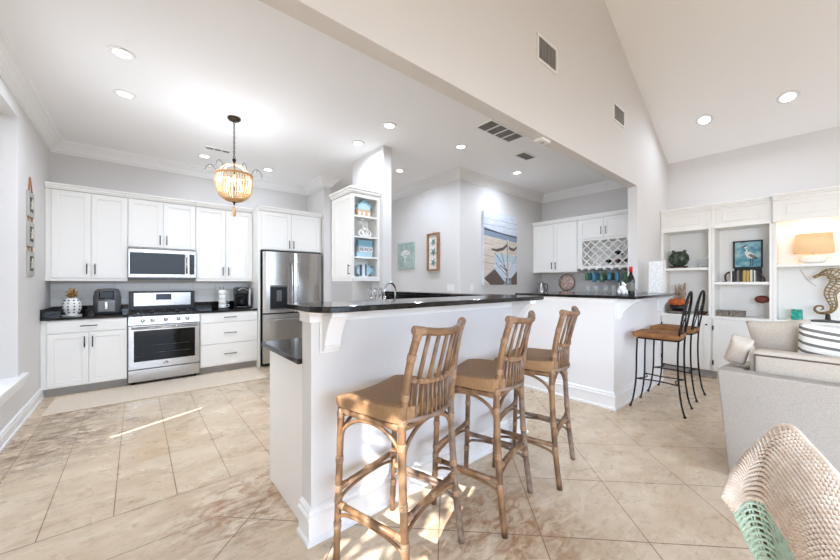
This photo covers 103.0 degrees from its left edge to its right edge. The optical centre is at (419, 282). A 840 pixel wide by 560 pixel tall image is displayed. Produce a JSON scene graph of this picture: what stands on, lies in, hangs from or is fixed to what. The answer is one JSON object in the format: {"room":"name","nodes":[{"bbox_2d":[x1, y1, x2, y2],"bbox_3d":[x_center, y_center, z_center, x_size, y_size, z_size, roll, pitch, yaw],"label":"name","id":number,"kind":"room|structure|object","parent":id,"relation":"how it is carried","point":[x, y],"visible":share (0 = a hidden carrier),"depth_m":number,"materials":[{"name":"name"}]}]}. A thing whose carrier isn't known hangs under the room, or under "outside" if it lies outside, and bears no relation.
{"room":"open-plan kitchen","nodes":[
{"label":"open-plan kitchen","id":0,"kind":"room"},
{"bbox_2d":[0,76,49,430],"bbox_3d":[-3.409,-0.240,2.291,0.565,3.140,4.655,0,0,-40],"label":"wall","id":1,"kind":"structure","parent":0,"point":[24,154],"depth_m":3.10,"materials":[{"name":"white paint"}]},
{"bbox_2d":[0,372,28,406],"bbox_3d":[-3.358,0.928,2.292,0.565,0.113,2.040,0,0,-40],"label":"sill","id":2,"kind":"structure","parent":1,"relation":"attached to","point":[9,387],"depth_m":2.88,"materials":[{"name":"white"}]},
{"bbox_2d":[0,388,44,452],"bbox_3d":[-3.013,1.265,2.280,0.026,0.130,4.115,0,0,-40],"label":"baseboard","id":3,"kind":"structure","parent":1,"relation":"attached to","point":[7,433],"depth_m":3.06,"materials":[{"name":"white"}]},
{"bbox_2d":[26,177,33,275],"bbox_3d":[-3.971,-0.569,3.411,0.027,1.007,0.240,0,0,-40],"label":"wall plaque","id":4,"kind":"object","parent":1,"relation":"attached to","point":[29,195],"visible":1,"depth_m":3.37,"materials":[{"name":"grey"}]},
{"bbox_2d":[50,152,352,313],"bbox_3d":[-2.977,-0.240,5.822,4.965,3.140,0.170,0,0,-40],"label":"wall","id":5,"kind":"structure","parent":0,"point":[65,169],"depth_m":4.96,"materials":[{"name":"white paint"}]},
{"bbox_2d":[44,181,127,280],"bbox_3d":[-4.289,-0.609,4.341,0.744,1.183,0.385,0,0,-40],"label":"upper cabinet","id":6,"kind":"object","parent":5,"relation":"attached to","point":[86,228],"visible":0.98,"depth_m":4.20,"materials":[{"name":"white"}]},
{"bbox_2d":[51,283,246,306],"bbox_3d":[-3.826,0.162,4.984,2.278,0.293,0.008,0,0,-40],"label":"tile backsplash","id":7,"kind":"structure","parent":5,"relation":"attached to","point":[85,290],"depth_m":4.78,"materials":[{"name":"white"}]},
{"bbox_2d":[128,192,195,250],"bbox_3d":[-3.717,-0.835,4.827,0.754,0.730,0.385,0,0,-40],"label":"upper cabinet","id":8,"kind":"object","parent":5,"relation":"attached to","point":[154,222],"visible":0.99,"depth_m":4.68,"materials":[{"name":"white"}]},
{"bbox_2d":[128,247,195,279],"bbox_3d":[-3.696,-0.254,4.803,0.748,0.423,0.448,0,0,-40],"label":"microwave","id":9,"kind":"object","parent":8,"relation":"attached to","point":[143,263],"visible":1,"depth_m":4.65,"materials":[{"name":"silver metal"}]},
{"bbox_2d":[194,301,233,307],"bbox_3d":[-3.241,0.360,5.471,0.758,0.100,0.020,0,0,-40],"label":"backsplash","id":10,"kind":"structure","parent":5,"relation":"attached to","point":[215,304],"depth_m":5.35,"materials":[{"name":"black stone"}]},
{"bbox_2d":[195,201,252,280],"bbox_3d":[-3.131,-0.609,5.325,0.779,1.183,0.385,0,0,-40],"label":"upper cabinet","id":11,"kind":"object","parent":5,"relation":"attached to","point":[223,241],"visible":0.98,"depth_m":5.18,"materials":[{"name":"white"}]},
{"bbox_2d":[0,0,610,193],"bbox_3d":[-0.459,-1.870,4.906,7.650,0.120,4.825,0,0,-40],"label":"ceiling","id":12,"kind":"structure","parent":0,"point":[300,95],"depth_m":3.24,"materials":[{"name":"white paint"}]},
{"bbox_2d":[107,46,135,60],"bbox_3d":[-2.353,-1.804,2.636,0.168,0.009,0.168,0,0,-40],"label":"recessed light","id":13,"kind":"object","parent":12,"relation":"in","point":[125,54],"visible":1,"depth_m":2.63,"materials":[{"name":"white"}]},
{"bbox_2d":[113,49,130,57],"bbox_3d":[-2.353,-1.808,2.636,0.110,0.002,0.110,0,0,-40],"label":"diffuser","id":14,"kind":"object","parent":13,"relation":"attached to","point":[122,53],"depth_m":2.64,"materials":[{"name":"white"}]},
{"bbox_2d":[113,89,135,98],"bbox_3d":[-2.836,-1.804,3.211,0.168,0.009,0.168,0,0,-40],"label":"recessed light","id":15,"kind":"object","parent":12,"relation":"in","point":[122,93],"visible":1,"depth_m":3.20,"materials":[{"name":"white"}]},
{"bbox_2d":[117,92,131,97],"bbox_3d":[-2.836,-1.808,3.211,0.110,0.002,0.110,0,0,-40],"label":"diffuser","id":16,"kind":"object","parent":15,"relation":"attached to","point":[122,94],"depth_m":3.21,"materials":[{"name":"white"}]},
{"bbox_2d":[204,145,231,153],"bbox_3d":[-2.753,-1.804,4.550,0.310,0.011,0.120,0,0,-40],"label":"ceiling vent","id":17,"kind":"object","parent":12,"relation":"in","point":[206,146],"visible":1,"depth_m":4.54,"materials":[{"name":"white"}]},
{"bbox_2d":[205,115,261,216],"bbox_3d":[-2.047,-1.267,3.679,0.532,1.084,0.542,0,0,-40],"label":"chandelier","id":18,"kind":"object","parent":12,"relation":"hanging from","point":[235,182],"visible":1,"depth_m":3.62,"materials":[{"name":"brown metal"}]},
{"bbox_2d":[475,119,524,142],"bbox_3d":[0.970,-1.804,4.004,0.660,0.011,0.250,0,0,-40],"label":"ceiling vent","id":19,"kind":"object","parent":12,"relation":"in","point":[492,127],"visible":0.93,"depth_m":3.98,"materials":[{"name":"white"}]},
{"bbox_2d":[513,151,536,160],"bbox_3d":[1.505,-1.804,4.779,0.320,0.011,0.180,0,0,-40],"label":"ceiling vent","id":20,"kind":"object","parent":12,"relation":"in","point":[524,155],"visible":1,"depth_m":4.78,"materials":[{"name":"white"}]},
{"bbox_2d":[319,312,348,353],"bbox_3d":[-0.439,0.257,1.716,0.106,0.222,0.134,0,0,-40],"label":"corbel","id":21,"kind":"object","parent":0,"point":[331,325],"visible":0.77,"depth_m":1.71,"materials":[{"name":"white"}]},
{"bbox_2d":[307,145,390,301],"bbox_3d":[-1.279,-0.240,5.440,0.130,3.140,2.610,0,0,-40],"label":"wall","id":22,"kind":"structure","parent":0,"point":[372,171],"depth_m":4.66,"materials":[{"name":"white paint"}]},
{"bbox_2d":[329,185,380,280],"bbox_3d":[-0.882,-0.608,4.509,0.464,1.185,0.602,0,0,-40],"label":"upper cabinet","id":23,"kind":"object","parent":22,"relation":"attached to","point":[346,225],"visible":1,"depth_m":4.43,"materials":[{"name":"white"}]},
{"bbox_2d":[354,199,370,216],"bbox_3d":[-0.754,-0.973,4.397,0.210,0.224,0.090,0,0,-40],"label":"house ornament","id":24,"kind":"object","parent":23,"relation":"on","point":[362,208],"visible":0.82,"depth_m":4.36,"materials":[{"name":"brown paint"}]},
{"bbox_2d":[355,239,372,256],"bbox_3d":[-0.741,-0.443,4.412,0.240,0.224,0.072,0,0,-40],"label":"sign","id":25,"kind":"object","parent":23,"relation":"on","point":[364,247],"visible":0.97,"depth_m":4.38,"materials":[{"name":"blue paint"}]},
{"bbox_2d":[356,264,373,276],"bbox_3d":[-0.725,-0.158,4.408,0.260,0.164,0.040,0,0,-40],"label":"fish ornament","id":26,"kind":"object","parent":23,"relation":"on","point":[365,270],"visible":0.96,"depth_m":4.38,"materials":[{"name":"blue paint"}]},
{"bbox_2d":[358,219,371,236],"bbox_3d":[-0.729,-0.715,4.405,0.205,0.233,0.036,0,0,-40],"label":"ornament","id":27,"kind":"object","parent":23,"relation":"on","point":[363,229],"visible":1,"depth_m":4.39,"materials":[{"name":"white ceramic"}]},
{"bbox_2d":[354,214,376,221],"bbox_3d":[-0.780,-0.850,4.428,0.350,0.020,0.238,0,0,-40],"label":"shelf","id":28,"kind":"object","parent":23,"relation":"attached to","point":[356,217],"depth_m":4.42,"materials":[{"name":"white"}]},
{"bbox_2d":[354,235,376,239],"bbox_3d":[-0.780,-0.585,4.428,0.350,0.020,0.238,0,0,-40],"label":"shelf","id":29,"kind":"object","parent":23,"relation":"attached to","point":[355,237],"depth_m":4.39,"materials":[{"name":"white"}]},
{"bbox_2d":[354,256,376,259],"bbox_3d":[-0.780,-0.320,4.428,0.350,0.020,0.238,0,0,-40],"label":"shelf","id":30,"kind":"object","parent":23,"relation":"attached to","point":[355,257],"depth_m":4.39,"materials":[{"name":"white"}]},
{"bbox_2d":[0,365,764,559],"bbox_3d":[1.124,1.380,2.462,8.400,0.100,10.600,0,0,-40],"label":"floor","id":31,"kind":"structure","parent":0,"point":[185,475],"depth_m":2.13,"materials":[{"name":"tile"}]},
{"bbox_2d":[40,316,127,396],"bbox_3d":[-4.204,0.886,4.240,0.743,0.888,0.650,0,0,-40],"label":"base cabinet","id":32,"kind":"object","parent":31,"relation":"on","point":[78,355],"visible":0.98,"depth_m":4.00,"materials":[{"name":"white"}]},
{"bbox_2d":[40,304,127,320],"bbox_3d":[-4.207,0.375,4.245,0.745,0.130,0.638,0,0,-40],"label":"countertop","id":33,"kind":"structure","parent":32,"relation":"on","point":[50,313],"depth_m":4.13,"materials":[{"name":"black stone"}]},
{"bbox_2d":[61,288,82,315],"bbox_3d":[-4.249,0.237,4.080,0.182,0.343,0.180,0,0,-40],"label":"ornament","id":34,"kind":"object","parent":33,"relation":"on","point":[71,306],"visible":1,"depth_m":4.04,"materials":[{"name":"white ceramic"}]},
{"bbox_2d":[93,288,120,314],"bbox_3d":[-4.046,0.244,4.320,0.270,0.330,0.333,0,0,-40],"label":"air fryer","id":35,"kind":"object","parent":33,"relation":"on","point":[107,300],"visible":0.99,"depth_m":4.24,"materials":[{"name":"grey plastic"}]},
{"bbox_2d":[97,300,115,312],"bbox_3d":[-3.966,0.305,4.225,0.170,0.150,0.085,0,0,-40],"label":"basket","id":36,"kind":"object","parent":35,"relation":"on","point":[103,306],"depth_m":4.22,"materials":[{"name":"silver metal"}]},
{"bbox_2d":[42,367,267,415],"bbox_3d":[-3.151,1.324,4.242,2.115,0.010,0.745,0,0,-40],"label":"runner rug","id":37,"kind":"object","parent":31,"relation":"on","point":[74,402],"visible":1,"depth_m":4.07,"materials":[{"name":"fabric"}]},
{"bbox_2d":[128,291,199,384],"bbox_3d":[-3.599,0.730,4.706,0.766,1.200,0.667,0,0,-40],"label":"range","id":38,"kind":"object","parent":31,"relation":"on","point":[164,326],"visible":1,"depth_m":4.54,"materials":[{"name":"silver metal"}]},
{"bbox_2d":[128,309,198,316],"bbox_3d":[-3.624,0.431,4.735,0.766,0.026,0.590,0,0,-40],"label":"cooktop","id":39,"kind":"object","parent":38,"relation":"in","point":[138,312],"depth_m":4.61,"materials":[{"name":"black metal"}]},
{"bbox_2d":[199,310,256,373],"bbox_3d":[-3.037,0.886,5.231,0.758,0.888,0.650,0,0,-40],"label":"base cabinet","id":40,"kind":"object","parent":31,"relation":"on","point":[228,340],"visible":0.93,"depth_m":4.99,"materials":[{"name":"white"}]},
{"bbox_2d":[194,301,257,312],"bbox_3d":[-3.041,0.375,5.235,0.758,0.130,0.638,0,0,-40],"label":"countertop","id":41,"kind":"structure","parent":40,"relation":"on","point":[203,307],"depth_m":5.23,"materials":[{"name":"black stone"}]},
{"bbox_2d":[217,287,228,308],"bbox_3d":[-3.072,0.238,5.197,0.136,0.336,0.136,0,0,5],"label":"tower","id":42,"kind":"object","parent":41,"relation":"on","point":[223,304],"visible":1,"depth_m":5.16,"materials":[{"name":"white ceramic"}]},
{"bbox_2d":[233,287,250,307],"bbox_3d":[-2.856,0.244,5.375,0.210,0.329,0.308,0,0,-40],"label":"coffee maker","id":43,"kind":"object","parent":41,"relation":"on","point":[242,295],"visible":1,"depth_m":5.32,"materials":[{"name":"black plastic"}]},
{"bbox_2d":[248,205,322,366],"bbox_3d":[-2.332,0.065,5.790,1.037,2.530,0.710,0,0,-40],"label":"tall cabinet","id":44,"kind":"object","parent":31,"relation":"on","point":[275,229],"visible":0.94,"depth_m":5.43,"materials":[{"name":"white"}]},
{"bbox_2d":[270,351,301,519],"bbox_3d":[-0.808,0.886,3.401,1.788,0.888,2.668,0,0,-40],"label":"base cabinet","id":45,"kind":"object","parent":31,"relation":"on","point":[285,375],"visible":0.03,"depth_m":2.02,"materials":[{"name":"white"}]},
{"bbox_2d":[261,293,449,363],"bbox_3d":[-0.828,0.293,3.397,1.823,0.293,2.689,0,0,-40],"label":"countertop","id":46,"kind":"structure","parent":45,"relation":"on","point":[290,349],"depth_m":2.17,"materials":[{"name":"black stone"}]},
{"bbox_2d":[260,251,320,366],"bbox_3d":[-2.277,0.422,5.740,0.955,1.815,0.800,0,0,-40],"label":"refrigerator","id":47,"kind":"object","parent":31,"relation":"on","point":[285,277],"visible":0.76,"depth_m":5.37,"materials":[{"name":"silver metal"}]},
{"bbox_2d":[333,317,465,559],"bbox_3d":[-0.071,0.754,1.635,0.543,1.157,0.483,0,0,35],"label":"rattan stool","id":48,"kind":"object","parent":31,"relation":"on","point":[398,403],"visible":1,"depth_m":1.52,"materials":[{"name":"wicker"}]},
{"bbox_2d":[431,310,534,538],"bbox_3d":[0.414,0.754,2.037,0.543,1.157,0.483,0,0,35],"label":"rattan stool","id":49,"kind":"object","parent":31,"relation":"on","point":[493,379],"visible":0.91,"depth_m":1.88,"materials":[{"name":"wicker"}]},
{"bbox_2d":[492,306,579,490],"bbox_3d":[0.868,0.754,2.438,0.543,1.157,0.483,0,0,35],"label":"rattan stool","id":50,"kind":"object","parent":31,"relation":"on","point":[549,363],"visible":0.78,"depth_m":2.25,"materials":[{"name":"wood"}]},
{"bbox_2d":[629,291,692,418],"bbox_3d":[2.568,0.708,3.551,0.400,1.244,0.508,0,0,-42],"label":"stool","id":51,"kind":"object","parent":31,"relation":"on","point":[651,334],"visible":1,"depth_m":3.49,"materials":[{"name":"black"}]},
{"bbox_2d":[647,290,705,401],"bbox_3d":[3.080,0.708,4.005,0.400,1.244,0.508,0,0,-38],"label":"stool","id":52,"kind":"object","parent":31,"relation":"on","point":[691,330],"visible":0.94,"depth_m":3.93,"materials":[{"name":"black"}]},
{"bbox_2d":[660,204,711,376],"bbox_3d":[3.988,0.124,4.975,0.476,2.412,0.584,0,0,-40],"label":"bookcase","id":53,"kind":"object","parent":31,"relation":"on","point":[689,229],"visible":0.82,"depth_m":4.99,"materials":[{"name":"white"}]},
{"bbox_2d":[666,299,688,313],"bbox_3d":[3.880,0.358,5.011,0.250,0.217,0.298,0,0,-40],"label":"basket","id":54,"kind":"object","parent":53,"relation":"on","point":[677,305],"visible":0.69,"depth_m":4.94,"materials":[{"name":"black wicker"}]},
{"bbox_2d":[666,310,686,313],"bbox_3d":[3.880,0.449,5.011,0.225,0.037,0.298,0,0,-40],"label":"tray","id":55,"kind":"object","parent":54,"relation":"on","point":[669,311],"depth_m":4.96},
{"bbox_2d":[668,299,688,304],"bbox_3d":[3.880,0.295,5.011,0.250,0.090,0.248,0,0,-40],"label":"bowl","id":56,"kind":"object","parent":54,"relation":"on","point":[672,301],"depth_m":4.93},
{"bbox_2d":[670,305,687,311],"bbox_3d":[3.880,0.398,5.011,0.220,0.116,0.218,0,0,-40],"label":"bowl","id":57,"kind":"object","parent":54,"relation":"on","point":[675,308],"depth_m":4.95,"materials":[{"name":"black plastic"}]},
{"bbox_2d":[669,250,689,267],"bbox_3d":[3.950,-0.351,5.097,0.154,0.281,0.254,0,0,-40],"label":"vase","id":58,"kind":"object","parent":53,"relation":"on","point":[678,259],"visible":0.98,"depth_m":5.05,"materials":[{"name":"green ceramic"}]},
{"bbox_2d":[675,283,685,298],"bbox_3d":[4.024,0.237,5.161,0.107,0.459,0.148,0,0,-40],"label":"sculpture","id":59,"kind":"object","parent":53,"relation":"on","point":[683,295],"visible":0.5,"depth_m":5.13,"materials":[{"name":"brown wood"}]},
{"bbox_2d":[661,312,710,317],"bbox_3d":[4.006,0.484,4.991,0.428,0.032,0.584,0,0,-40],"label":"countertop","id":60,"kind":"structure","parent":53,"relation":"on","point":[667,314],"depth_m":4.89,"materials":[{"name":"white"}]},
{"bbox_2d":[710,196,772,377],"bbox_3d":[4.369,0.124,4.527,0.476,2.412,0.588,0,0,-40],"label":"bookcase","id":61,"kind":"object","parent":31,"relation":"on","point":[745,219],"visible":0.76,"depth_m":4.57,"materials":[{"name":"white"}]},
{"bbox_2d":[716,310,745,316],"bbox_3d":[4.311,0.429,4.633,0.200,0.075,0.291,0,0,-40],"label":"books","id":62,"kind":"object","parent":61,"relation":"on","point":[734,313],"visible":1,"depth_m":4.57,"materials":[{"name":"paper"}]},
{"bbox_2d":[711,316,772,321],"bbox_3d":[4.387,0.484,4.543,0.428,0.032,0.588,0,0,-40],"label":"countertop","id":63,"kind":"structure","parent":61,"relation":"on","point":[748,318],"depth_m":4.44,"materials":[{"name":"white"}]},
{"bbox_2d":[733,240,762,281],"bbox_3d":[4.535,-0.290,4.619,0.072,0.570,0.295,0,0,-40],"label":"painting","id":64,"kind":"object","parent":61,"relation":"on","point":[747,255],"visible":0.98,"depth_m":4.59,"materials":[{"name":"blue paint"}]},
{"bbox_2d":[754,295,768,302],"bbox_3d":[4.519,0.320,4.412,0.100,0.293,0.105,0,0,3],"label":"disc","id":65,"kind":"object","parent":61,"relation":"on","point":[760,299],"visible":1,"depth_m":4.40,"materials":[{"name":"red glass"}]},
{"bbox_2d":[717,349,839,472],"bbox_3d":[3.213,0.894,1.631,0.949,0.873,2.529,0,0,-40],"label":"sofa","id":66,"kind":"object","parent":31,"relation":"on","point":[773,388],"visible":0.79,"depth_m":2.10,"materials":[{"name":"fabric"}]},
{"bbox_2d":[723,334,754,364],"bbox_3d":[2.297,0.485,2.409,0.145,0.217,0.188,0,0,32],"label":"throw pillow","id":67,"kind":"object","parent":66,"relation":"on","point":[739,347],"visible":1,"depth_m":2.36,"materials":[{"name":"fabric"}]},
{"bbox_2d":[746,319,810,351],"bbox_3d":[2.715,0.510,2.488,0.250,0.513,0.387,0,0,-35],"label":"throw pillow","id":68,"kind":"object","parent":66,"relation":"on","point":[781,335],"visible":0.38,"depth_m":2.45,"materials":[{"name":"fabric"}]},
{"bbox_2d":[750,349,839,383],"bbox_3d":[2.610,0.656,2.061,0.310,0.398,0.805,0,0,-40],"label":"cushion","id":69,"kind":"object","parent":66,"relation":"on","point":[825,368],"depth_m":2.11,"materials":[{"name":"fabric"}]},
{"bbox_2d":[798,323,839,356],"bbox_3d":[2.785,0.540,2.127,0.214,0.532,0.584,0,0,-43],"label":"throw pillow","id":70,"kind":"object","parent":66,"relation":"on","point":[812,339],"visible":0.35,"depth_m":2.19,"materials":[{"name":"beige fabric"}]},
{"bbox_2d":[720,423,839,559],"bbox_3d":[1.591,0.938,1.017,0.951,0.753,0.669,0,0,10],"label":"wicker chair","id":71,"kind":"object","parent":31,"relation":"on","point":[794,514],"visible":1,"depth_m":1.16,"materials":[{"name":"brown"}]},
{"bbox_2d":[772,185,839,328],"bbox_3d":[5.048,0.124,3.680,0.536,2.412,1.579,0,0,-40],"label":"bookcase","id":72,"kind":"object","parent":31,"relation":"on","point":[817,210],"visible":0.62,"depth_m":4.15,"materials":[{"name":"white"}]},
{"bbox_2d":[791,309,802,319],"bbox_3d":[4.703,0.401,4.169,0.094,0.132,0.100,0,0,-40],"label":"glass block","id":73,"kind":"object","parent":72,"relation":"on","point":[796,314],"visible":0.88,"depth_m":4.14,"materials":[{"name":"teal glass"}]},
{"bbox_2d":[773,318,839,325],"bbox_3d":[5.089,0.484,3.715,0.428,0.032,1.579,0,0,-40],"label":"countertop","id":74,"kind":"structure","parent":72,"relation":"on","point":[779,319],"depth_m":3.91,"materials":[{"name":"white"}]},
{"bbox_2d":[793,232,834,262],"bbox_3d":[4.819,-0.411,4.089,0.257,0.368,0.330,0,0,-40],"label":"table lamp","id":75,"kind":"object","parent":72,"relation":"on","point":[820,242],"visible":0.94,"depth_m":4.02,"materials":[{"name":"fabric"}]},
{"bbox_2d":[811,268,839,322],"bbox_3d":[4.865,0.148,3.958,0.220,0.637,0.304,0,0,-40],"label":"sculpture","id":76,"kind":"object","parent":72,"relation":"on","point":[831,310],"visible":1,"depth_m":3.94,"materials":[{"name":"gold metal"}]},
{"bbox_3d":[2.987,0.816,6.036,0.630,1.028,2.058,0,0,-40],"label":"base cabinet","id":77,"kind":"object","parent":31,"relation":"on","visible":0},
{"bbox_3d":[2.997,0.285,6.037,0.613,0.030,2.068,0,0,-40],"label":"countertop","id":78,"kind":"structure","parent":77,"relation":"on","visible":0},
{"bbox_2d":[537,281,547,291],"bbox_3d":[2.419,0.117,6.619,0.189,0.304,0.256,0,0,10],"label":"kettle","id":79,"kind":"object","parent":78,"relation":"on","point":[541,286],"visible":0.79,"depth_m":6.58,"materials":[{"name":"silver metal"}]},
{"bbox_2d":[302,296,523,506],"bbox_3d":[-0.469,0.738,3.096,1.930,1.184,2.008,0,0,-40],"label":"wall","id":80,"kind":"structure","parent":0,"point":[371,351],"depth_m":1.93,"materials":[{"name":"white paint"}]},
{"bbox_2d":[298,302,510,322],"bbox_3d":[-0.457,0.175,3.081,1.990,0.059,2.030,0,0,-40],"label":"cap","id":81,"kind":"object","parent":80,"relation":"attached to","point":[308,317],"visible":0.38,"depth_m":2.08,"materials":[{"name":"white"}]},
{"bbox_2d":[297,414,527,548],"bbox_3d":[-0.457,1.240,3.081,1.990,0.180,2.030,0,0,-40],"label":"baseboard","id":82,"kind":"structure","parent":80,"relation":"attached to","point":[316,525],"depth_m":1.93,"materials":[{"name":"white"}]},
{"bbox_2d":[287,291,543,312],"bbox_3d":[-0.402,0.130,3.012,2.035,0.030,2.214,0,0,-40],"label":"countertop","id":83,"kind":"structure","parent":80,"relation":"on","point":[456,298],"depth_m":2.00,"materials":[{"name":"black stone"}]},
{"bbox_2d":[382,293,449,298],"bbox_3d":[-0.551,0.278,3.105,1.778,0.262,1.887,0,0,-40],"label":"backsplash","id":84,"kind":"structure","parent":80,"relation":"attached to","point":[388,296],"depth_m":4.00,"materials":[{"name":"black stone"}]},
{"bbox_2d":[509,300,535,325],"bbox_3d":[0.856,0.257,2.778,0.106,0.222,0.190,0,0,-40],"label":"corbel","id":85,"kind":"object","parent":80,"relation":"attached to","point":[518,308],"visible":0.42,"depth_m":2.77,"materials":[{"name":"white"}]},
{"bbox_2d":[259,0,667,292],"bbox_3d":[0.796,-1.394,2.732,8.250,5.448,0.115,0,0,-40],"label":"wall header","id":86,"kind":"structure","parent":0,"point":[481,55],"depth_m":2.80,"materials":[{"name":"white paint"}]},
{"bbox_2d":[0,19,624,202],"bbox_3d":[-0.400,-1.735,4.848,7.335,0.150,4.650,0,0,-40],"label":"crown molding","id":87,"kind":"structure","parent":86,"relation":"attached to","point":[13,71],"depth_m":4.95,"materials":[{"name":"white"}]},
{"bbox_2d":[534,137,549,145],"bbox_3d":[1.096,-1.261,2.989,0.140,0.030,0.080,0,0,-40],"label":"sensor","id":88,"kind":"object","parent":86,"relation":"attached to","point":[542,141],"visible":1,"depth_m":2.96,"materials":[{"name":"white"}]},
{"bbox_2d":[537,32,556,74],"bbox_3d":[1.112,-1.992,2.916,0.330,0.225,0.011,0,0,-40],"label":"air vent","id":89,"kind":"object","parent":86,"relation":"in","point":[546,52],"visible":1,"depth_m":2.90,"materials":[{"name":"white"}]},
{"bbox_2d":[613,101,624,128],"bbox_3d":[2.380,-1.995,3.992,0.355,0.210,0.011,0,0,-40],"label":"air vent","id":90,"kind":"object","parent":86,"relation":"in","point":[618,112],"visible":1,"depth_m":3.98,"materials":[{"name":"white"}]},
{"bbox_2d":[391,180,541,294],"bbox_3d":[0.711,-0.240,7.260,2.520,3.140,2.750,0,0,-40],"label":"wall","id":91,"kind":"structure","parent":0,"point":[454,209],"depth_m":5.97,"materials":[{"name":"white paint"}]},
{"bbox_2d":[398,242,414,268],"bbox_3d":[-0.273,-0.510,6.438,0.042,0.500,0.500,0,0,-40],"label":"canvas","id":92,"kind":"object","parent":91,"relation":"attached to","point":[406,251],"visible":1,"depth_m":6.40,"materials":[{"name":"teal fabric"}]},
{"bbox_2d":[427,232,439,270],"bbox_3d":[0.229,-0.546,5.834,0.059,0.683,0.280,0,0,-40],"label":"shadow box","id":93,"kind":"object","parent":91,"relation":"attached to","point":[433,239],"visible":1,"depth_m":5.82,"materials":[{"name":"brown wood"}]},
{"bbox_2d":[482,210,516,284],"bbox_3d":[1.457,-0.595,6.057,0.980,1.280,0.047,0,0,-40],"label":"beach painting","id":94,"kind":"object","parent":91,"relation":"attached to","point":[499,231],"visible":1,"depth_m":6.00,"materials":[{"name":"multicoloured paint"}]},
{"bbox_2d":[524,296,660,391],"bbox_3d":[2.281,0.751,4.460,1.650,1.158,1.150,0,0,-40],"label":"wall","id":95,"kind":"structure","parent":0,"point":[602,355],"depth_m":3.75,"materials":[{"name":"white paint"}]},
{"bbox_2d":[524,368,663,410],"bbox_3d":[2.290,1.240,4.449,1.710,0.180,1.180,0,0,-40],"label":"baseboard","id":96,"kind":"structure","parent":95,"relation":"attached to","point":[616,400],"depth_m":3.75,"materials":[{"name":"white"}]},
{"bbox_2d":[515,291,679,298],"bbox_3d":[2.334,0.155,4.378,1.695,0.030,1.385,0,0,-40],"label":"countertop","id":97,"kind":"structure","parent":95,"relation":"on","point":[610,295],"depth_m":3.85,"materials":[{"name":"black stone"}]},
{"bbox_2d":[617,281,636,294],"bbox_3d":[2.310,0.064,3.732,0.265,0.147,0.111,0,0,-25],"label":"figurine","id":98,"kind":"object","parent":97,"relation":"on","point":[622,289],"visible":0.92,"depth_m":3.68,"materials":[{"name":"white"}]},
{"bbox_2d":[627,267,634,294],"bbox_3d":[2.356,-0.018,3.731,0.077,0.314,0.077,0,0,-40],"label":"wine bottle","id":99,"kind":"object","parent":97,"relation":"on","point":[630,280],"visible":0.94,"depth_m":3.71,"materials":[{"name":"black"}]},
{"bbox_2d":[648,261,665,292],"bbox_3d":[3.071,-0.066,4.325,0.160,0.409,0.160,0,0,-40],"label":"paper towel roll","id":100,"kind":"object","parent":97,"relation":"on","point":[657,269],"visible":0.95,"depth_m":4.28,"materials":[{"name":"white"}]},
{"bbox_2d":[544,296,657,302],"bbox_3d":[2.289,0.196,4.450,1.702,0.048,1.176,0,0,-40],"label":"cap","id":101,"kind":"object","parent":95,"relation":"attached to","point":[571,299],"visible":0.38,"depth_m":3.75,"materials":[{"name":"white"}]},
{"bbox_2d":[617,299,639,319],"bbox_3d":[2.184,0.283,3.500,0.106,0.222,0.190,0,0,-40],"label":"corbel","id":102,"kind":"object","parent":95,"relation":"attached to","point":[623,305],"visible":0.82,"depth_m":3.50,"materials":[{"name":"white"}]},
{"bbox_2d":[657,296,672,311],"bbox_3d":[3.242,0.283,4.417,0.066,0.222,0.160,0,0,-40],"label":"corbel","id":103,"kind":"object","parent":95,"relation":"attached to","point":[661,301],"visible":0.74,"depth_m":4.43,"materials":[{"name":"white"}]},
{"bbox_2d":[542,126,839,291],"bbox_3d":[4.269,-0.330,5.131,0.150,3.320,10.600,0,0,-40],"label":"wall","id":104,"kind":"structure","parent":0,"point":[807,161],"depth_m":4.78,"materials":[{"name":"white paint"}]},
{"bbox_2d":[532,217,585,272],"bbox_3d":[2.703,-0.693,6.556,0.390,1.015,0.898,0,0,-40],"label":"upper cabinet","id":105,"kind":"object","parent":104,"relation":"attached to","point":[555,242],"visible":0.95,"depth_m":6.41,"materials":[{"name":"white"}]},
{"bbox_2d":[559,274,574,290],"bbox_3d":[2.901,0.005,6.593,0.042,0.326,0.326,0,0,-40],"label":"decorative plate","id":106,"kind":"object","parent":104,"relation":"attached to","point":[566,282],"visible":1,"depth_m":6.59,"materials":[{"name":"beige ceramic"}]},
{"bbox_2d":[576,209,627,268],"bbox_3d":[3.370,-0.723,5.770,0.390,0.955,1.158,0,0,-40],"label":"wine cabinet","id":107,"kind":"object","parent":104,"relation":"attached to","point":[600,235],"visible":0.52,"depth_m":5.86,"materials":[{"name":"white"}]},
{"bbox_2d":[604,0,839,163],"bbox_3d":[2.722,-3.045,0.579,8.400,2.445,5.661,0,0,-40],"label":"ceiling","id":108,"kind":"structure","parent":0,"point":[730,61],"depth_m":3.88,"materials":[{"name":"white paint"}]},
{"bbox_2d":[695,114,713,125],"bbox_3d":[3.862,-2.201,4.534,0.170,0.088,0.189,0,0,-35],"label":"recessed light","id":109,"kind":"object","parent":108,"relation":"attached to","point":[703,120],"visible":1,"depth_m":4.53,"materials":[{"name":"white"}]},
{"bbox_2d":[699,117,710,123],"bbox_3d":[3.862,-2.201,4.534,0.125,0.003,0.125,33,-21,-35],"label":"diffuser","id":110,"kind":"object","parent":109,"relation":"attached to","point":[703,120],"depth_m":4.53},
{"bbox_2d":[776,90,799,103],"bbox_3d":[4.364,-2.195,3.961,0.170,0.088,0.189,0,0,-35],"label":"recessed light","id":111,"kind":"object","parent":108,"relation":"attached to","point":[786,97],"visible":1,"depth_m":3.96,"materials":[{"name":"white"}]},
{"bbox_2d":[780,93,795,101],"bbox_3d":[4.364,-2.196,3.961,0.125,0.003,0.125,33,-21,-35],"label":"diffuser","id":112,"kind":"object","parent":111,"relation":"attached to","point":[789,96],"depth_m":3.96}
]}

